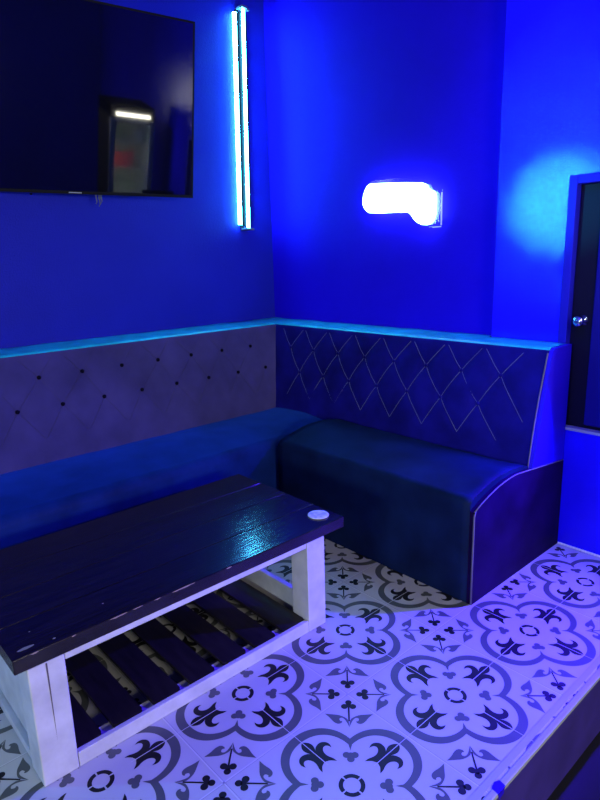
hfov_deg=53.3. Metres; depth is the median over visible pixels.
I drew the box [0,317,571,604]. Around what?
sofa
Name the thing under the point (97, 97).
television
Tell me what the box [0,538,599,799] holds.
floor
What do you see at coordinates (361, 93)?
wall
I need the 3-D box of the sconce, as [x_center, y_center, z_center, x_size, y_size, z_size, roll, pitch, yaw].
[-0.330,-1.626,3.509,0.096,1.214,0.066,-11,16,-41]
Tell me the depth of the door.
2.44 m
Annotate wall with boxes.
[0,0,274,348]
[263,0,506,334]
[491,0,599,554]
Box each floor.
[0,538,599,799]
[547,732,599,799]
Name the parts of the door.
frame, knob, sill, panel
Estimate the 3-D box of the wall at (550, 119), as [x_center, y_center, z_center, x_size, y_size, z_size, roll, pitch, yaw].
[2.384,-0.457,1.108,0.150,3.300,4.350,-13,18,-41]
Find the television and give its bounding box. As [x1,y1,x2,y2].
[0,0,194,206]
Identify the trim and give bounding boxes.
[468,655,599,799]
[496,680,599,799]
[558,542,599,556]
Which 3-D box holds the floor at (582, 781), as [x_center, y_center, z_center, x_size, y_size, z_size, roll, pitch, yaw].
[-0.206,1.560,0.302,5.650,0.100,6.050,-13,18,-41]
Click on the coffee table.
(65, 593)
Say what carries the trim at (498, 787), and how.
attached to the floor at (407, 689)
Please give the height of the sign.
0.253 m
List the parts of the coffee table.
panel, rail, leg, rail, rail, leg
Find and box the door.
[558,172,599,435]
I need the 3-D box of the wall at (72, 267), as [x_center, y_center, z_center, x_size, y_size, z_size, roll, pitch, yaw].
[-2.241,-0.552,2.074,5.690,3.300,0.100,-13,18,-41]
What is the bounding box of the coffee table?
[0,474,343,786]
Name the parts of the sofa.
backrest, seat, seat, backrest, panel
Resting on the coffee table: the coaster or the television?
the coaster
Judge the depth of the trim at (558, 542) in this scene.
2.61 m
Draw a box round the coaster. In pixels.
[308,510,328,518]

